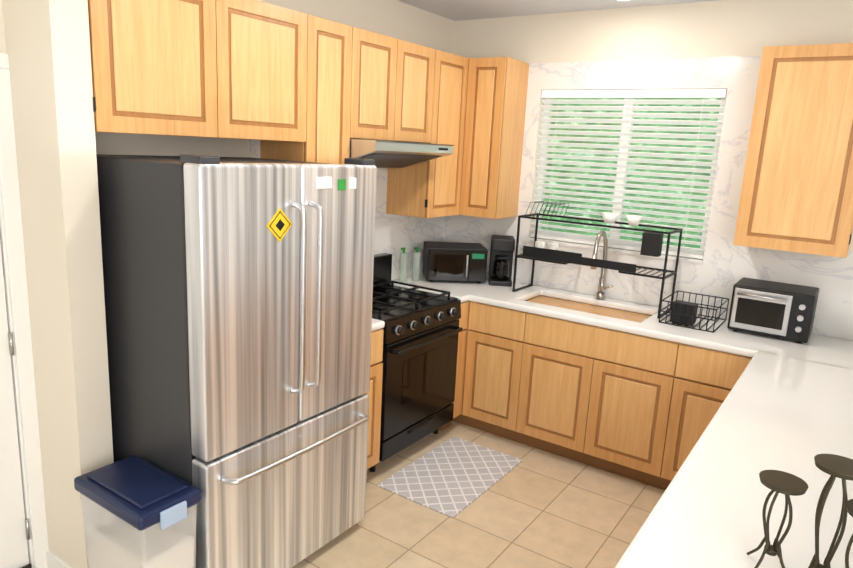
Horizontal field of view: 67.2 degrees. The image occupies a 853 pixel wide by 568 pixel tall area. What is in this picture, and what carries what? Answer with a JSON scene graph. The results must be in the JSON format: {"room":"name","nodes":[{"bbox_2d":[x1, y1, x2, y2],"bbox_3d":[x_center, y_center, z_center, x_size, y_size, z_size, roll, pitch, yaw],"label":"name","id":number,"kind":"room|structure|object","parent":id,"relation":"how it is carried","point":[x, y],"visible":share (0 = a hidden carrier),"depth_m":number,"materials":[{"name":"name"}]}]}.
{"room":"kitchen","nodes":[
{"label":"kitchen","id":0,"kind":"room"},
{"bbox_2d":[2,0,113,567],"bbox_3d":[-1.383,-0.103,2.434,0.330,2.740,0.130,11,14,33],"label":"wall pillar","id":1,"kind":"structure","parent":0,"point":[48,50],"depth_m":2.35,"materials":[{"name":"beige paint"}]},
{"bbox_2d":[0,0,454,280],"bbox_3d":[-1.988,-0.036,1.974,0.140,2.740,7.560,11,14,33],"label":"wall","id":2,"kind":"structure","parent":0,"point":[396,19],"depth_m":3.59,"materials":[{"name":"beige paint"}]},
{"bbox_2d":[0,244,31,567],"bbox_3d":[-1.839,0.293,2.126,0.119,2.021,0.874,11,14,33],"label":"entry door","id":3,"kind":"structure","parent":2,"relation":"in","point":[14,531],"depth_m":2.56,"materials":[{"name":"white paint"},{"name":"painted wood"},{"name":"metal hinges"}]},
{"bbox_2d":[0,53,48,567],"bbox_3d":[-1.909,0.256,2.162,0.156,2.099,1.014,11,14,33],"label":"door frame","id":4,"kind":"structure","parent":2,"relation":"attached to","point":[15,281],"depth_m":2.50,"materials":[{"name":"white paint"},{"name":"painted wood"}]},
{"bbox_2d":[46,551,70,567],"bbox_3d":[-2.704,1.511,0.906,0.342,0.090,4.570,11,14,33],"label":"baseboard","id":5,"kind":"structure","parent":2,"relation":"attached to","point":[54,561],"depth_m":2.69,"materials":[{"name":"white paint"}]},
{"bbox_2d":[88,0,235,138],"bbox_3d":[-1.137,-0.901,2.560,0.339,0.590,0.580,11,14,33],"label":"upper cabinet","id":6,"kind":"object","parent":2,"relation":"attached to","point":[159,67],"depth_m":2.46,"materials":[{"name":"brown wood"}]},
{"bbox_2d":[232,0,311,143],"bbox_3d":[-0.876,-0.967,2.933,0.339,0.590,0.580,11,14,33],"label":"upper cabinet","id":7,"kind":"object","parent":2,"relation":"attached to","point":[280,83],"depth_m":2.90,"materials":[{"name":"brown wood"}]},
{"bbox_2d":[260,15,363,163],"bbox_3d":[-0.632,-0.817,3.344,0.339,1.030,0.440,11,14,33],"label":"upper cabinet","id":8,"kind":"object","parent":2,"relation":"attached to","point":[337,48],"depth_m":3.25,"materials":[{"name":"brown wood"}]},
{"bbox_2d":[250,139,445,279],"bbox_3d":[-0.379,-0.716,4.058,0.007,1.499,1.860,11,14,33],"label":"backsplash","id":9,"kind":"structure","parent":2,"relation":"attached to","point":[393,232],"depth_m":4.46,"materials":[{"name":"stone"}]},
{"bbox_2d":[360,30,407,141],"bbox_3d":[-0.404,-1.102,3.603,0.339,0.558,0.440,11,14,33],"label":"upper cabinet","id":10,"kind":"object","parent":2,"relation":"attached to","point":[385,57],"depth_m":3.56,"materials":[{"name":"brown wood"}]},
{"bbox_2d":[349,139,453,167],"bbox_3d":[-0.255,-0.754,3.757,0.510,0.163,0.750,11,14,33],"label":"range hood","id":11,"kind":"object","parent":10,"relation":"attached to","point":[390,154],"visible":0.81,"depth_m":3.58,"materials":[{"name":"silver metal"}]},
{"bbox_2d":[404,42,431,142],"bbox_3d":[-0.223,-1.148,3.862,0.339,0.558,0.440,11,14,33],"label":"upper cabinet","id":12,"kind":"object","parent":2,"relation":"attached to","point":[416,90],"depth_m":3.81,"materials":[{"name":"brown wood"}]},
{"bbox_2d":[386,48,475,217],"bbox_3d":[0.014,-0.969,4.213,0.402,1.030,0.466,11,14,33],"label":"upper cabinet","id":13,"kind":"object","parent":2,"relation":"attached to","point":[433,188],"depth_m":4.16,"materials":[{"name":"brown wood"}]},
{"bbox_2d":[292,421,664,567],"bbox_3d":[0.432,1.831,0.612,6.200,0.100,7.560,11,14,33],"label":"floor","id":14,"kind":"structure","parent":0,"point":[537,508],"depth_m":3.27,"materials":[{"name":"tile"}]},
{"bbox_2d":[74,455,201,567],"bbox_3d":[-1.054,1.010,2.373,0.434,0.621,0.244,11,14,33],"label":"storage bin","id":15,"kind":"object","parent":14,"relation":"on","point":[134,509],"visible":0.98,"depth_m":2.27,"materials":[{"name":"plastic"}]},
{"bbox_2d":[96,154,376,567],"bbox_3d":[-0.824,0.335,2.820,0.905,1.786,0.915,11,14,33],"label":"fridge","id":16,"kind":"object","parent":14,"relation":"on","point":[238,294],"visible":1,"depth_m":2.43,"materials":[{"name":"grey metal"}]},
{"bbox_2d":[365,318,384,474],"bbox_3d":[-0.599,0.626,3.547,0.628,0.930,0.355,11,14,33],"label":"base cabinet","id":17,"kind":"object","parent":14,"relation":"on","point":[376,366],"depth_m":3.46,"materials":[{"name":"brown wood"}]},
{"bbox_2d":[369,253,462,471],"bbox_3d":[-0.246,0.451,3.962,0.682,1.135,0.756,11,14,33],"label":"range","id":18,"kind":"object","parent":14,"relation":"on","point":[422,329],"visible":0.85,"depth_m":3.79,"materials":[{"name":"black metal"}]},
{"bbox_2d":[390,279,468,430],"bbox_3d":[-0.037,0.484,4.347,0.630,0.930,0.082,11,14,33],"label":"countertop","id":19,"kind":"structure","parent":14,"relation":"on","point":[464,320],"depth_m":4.20,"materials":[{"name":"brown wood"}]},
{"bbox_2d":[377,436,522,517],"bbox_3d":[0.157,1.095,3.733,0.500,0.009,0.800,11,14,33],"label":"mat","id":20,"kind":"object","parent":14,"relation":"on","point":[453,477],"visible":0.98,"depth_m":3.68,"materials":[{"name":"grey fabric"}]},
{"bbox_2d":[402,274,753,484],"bbox_3d":[0.846,0.563,4.189,2.280,0.930,0.641,11,14,33],"label":"base cabinet","id":21,"kind":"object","parent":14,"relation":"on","point":[606,385],"depth_m":3.80,"materials":[{"name":"brown wood"}]},
{"bbox_2d":[399,248,407,281],"bbox_3d":[-0.159,-0.132,4.402,0.050,0.237,0.050,1,12,-11],"label":"soap bottle","id":22,"kind":"object","parent":21,"relation":"on","point":[403,249],"depth_m":4.40,"materials":[{"name":"green"}]},
{"bbox_2d":[412,247,420,280],"bbox_3d":[-0.069,-0.140,4.461,0.050,0.237,0.050,1,12,-11],"label":"soap bottle","id":23,"kind":"object","parent":21,"relation":"on","point":[415,262],"depth_m":4.45,"materials":[{"name":"green"}]},
{"bbox_2d":[422,241,487,282],"bbox_3d":[0.198,-0.152,4.563,0.420,0.245,0.337,2,12,-6],"label":"microwave","id":24,"kind":"object","parent":21,"relation":"on","point":[455,261],"visible":0.98,"depth_m":4.43,"materials":[{"name":"black metal"}]},
{"bbox_2d":[488,235,514,286],"bbox_3d":[0.526,-0.163,4.489,0.160,0.330,0.239,4,12,4],"label":"coffee maker","id":25,"kind":"object","parent":21,"relation":"on","point":[502,249],"visible":1,"depth_m":4.44,"materials":[{"name":"black plastic"}]},
{"bbox_2d":[512,201,682,318],"bbox_3d":[1.048,-0.182,4.052,0.962,0.601,0.356,11,14,33],"label":"stand","id":26,"kind":"object","parent":21,"relation":"on","point":[652,242],"visible":1,"depth_m":3.96,"materials":[{"name":"black metal"}]},
{"bbox_2d":[591,230,613,299],"bbox_3d":[1.120,-0.112,4.071,0.106,0.464,0.238,11,14,33],"label":"faucet","id":27,"kind":"object","parent":21,"relation":"on","point":[600,294],"visible":0.98,"depth_m":4.13,"materials":[{"name":"grey metal"}]},
{"bbox_2d":[659,290,728,332],"bbox_3d":[1.554,0.153,3.722,0.296,0.133,0.366,11,14,33],"label":"basket","id":28,"kind":"object","parent":21,"relation":"on","point":[683,312],"visible":1,"depth_m":3.63,"materials":[{"name":"black metal"}]},
{"bbox_2d":[615,334,852,567],"bbox_3d":[1.361,0.958,2.456,0.588,0.930,2.981,11,14,33],"label":"countertop","id":29,"kind":"structure","parent":14,"relation":"on","point":[703,429],"depth_m":2.03,"materials":[{"name":"white stone"}]},
{"bbox_2d":[727,277,818,342],"bbox_3d":[1.906,0.143,3.535,0.390,0.265,0.342,11,14,33],"label":"toaster oven","id":30,"kind":"object","parent":29,"relation":"on","point":[774,309],"visible":1,"depth_m":3.43,"materials":[{"name":"black metal"}]},
{"bbox_2d":[747,470,807,567],"bbox_3d":[0.795,0.548,1.462,0.098,0.221,0.098,11,14,33],"label":"candle holder","id":31,"kind":"object","parent":29,"relation":"on","point":[783,482],"visible":1,"depth_m":1.45,"materials":[{"name":"grey metal"}]},
{"bbox_2d":[808,454,852,567],"bbox_3d":[0.853,0.526,1.363,0.098,0.311,0.098,11,14,33],"label":"candle holder","id":32,"kind":"object","parent":29,"relation":"on","point":[834,466],"visible":1,"depth_m":1.34,"materials":[{"name":"grey metal"}]},
{"bbox_2d":[845,499,852,567],"bbox_3d":[0.864,0.571,1.270,0.105,0.264,0.105,11,14,33],"label":"candle holder","id":33,"kind":"object","parent":29,"relation":"on","point":[849,504],"visible":1,"depth_m":1.28,"materials":[{"name":"grey metal"}]},
{"bbox_2d":[397,0,717,20],"bbox_3d":[0.574,-0.944,0.021,6.200,0.100,7.560,11,14,33],"label":"ceiling","id":34,"kind":"structure","parent":0,"point":[457,10],"depth_m":4.04,"materials":[{"name":"white paint"}]},
{"bbox_2d":[453,0,852,340],"bbox_3d":[2.666,-0.079,3.286,6.060,2.740,0.140,11,14,33],"label":"wall","id":35,"kind":"structure","parent":0,"point":[726,28],"depth_m":3.85,"materials":[{"name":"beige paint"}]},
{"bbox_2d":[464,57,528,218],"bbox_3d":[0.445,-0.978,4.358,0.287,1.030,0.380,11,14,33],"label":"upper cabinet","id":36,"kind":"object","parent":35,"relation":"attached to","point":[499,84],"depth_m":4.24,"materials":[{"name":"brown wood"}]},
{"bbox_2d":[528,98,725,263],"bbox_3d":[1.250,-0.720,4.136,1.158,1.019,0.125,11,14,33],"label":"window","id":37,"kind":"structure","parent":35,"relation":"in","point":[636,252],"depth_m":4.16,"materials":[{"name":"clear glass"},{"name":"painted wood"}]},
{"bbox_2d":[531,89,726,258],"bbox_3d":[1.238,-0.729,4.115,1.148,0.991,0.056,11,14,33],"label":"window blinds","id":38,"kind":"object","parent":37,"relation":"attached to","point":[681,93],"visible":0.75,"depth_m":4.05,"materials":[{"name":"white plastic"}]},
{"bbox_2d":[442,56,852,339],"bbox_3d":[1.328,-0.624,4.034,2.870,1.499,0.008,11,14,33],"label":"backsplash","id":39,"kind":"structure","parent":35,"relation":"attached to","point":[724,268],"depth_m":3.85,"materials":[{"name":"stone"}]},
{"bbox_2d":[513,242,525,259],"bbox_3d":[0.651,-0.236,4.565,0.120,0.115,0.010,11,14,33],"label":"outlet","id":40,"kind":"object","parent":39,"relation":"attached to","point":[520,248],"visible":0.31,"depth_m":4.55,"materials":[{"name":"white"}]},
{"bbox_2d":[733,43,852,257],"bbox_3d":[1.989,-0.691,3.354,0.520,1.020,0.339,11,14,33],"label":"upper cabinet","id":41,"kind":"object","parent":35,"relation":"attached to","point":[797,189],"depth_m":3.22,"materials":[{"name":"brown wood"}]},
{"label":"outside","id":42,"kind":"structure","parent":0,"visible":0},
{"bbox_2d":[542,98,720,248],"bbox_3d":[2.200,-0.866,5.045,6.000,4.600,0.468,11,14,33],"label":"hedge","id":43,"kind":"object","parent":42,"point":[638,189],"depth_m":5.35,"materials":[{"name":"green plant"}]}
]}

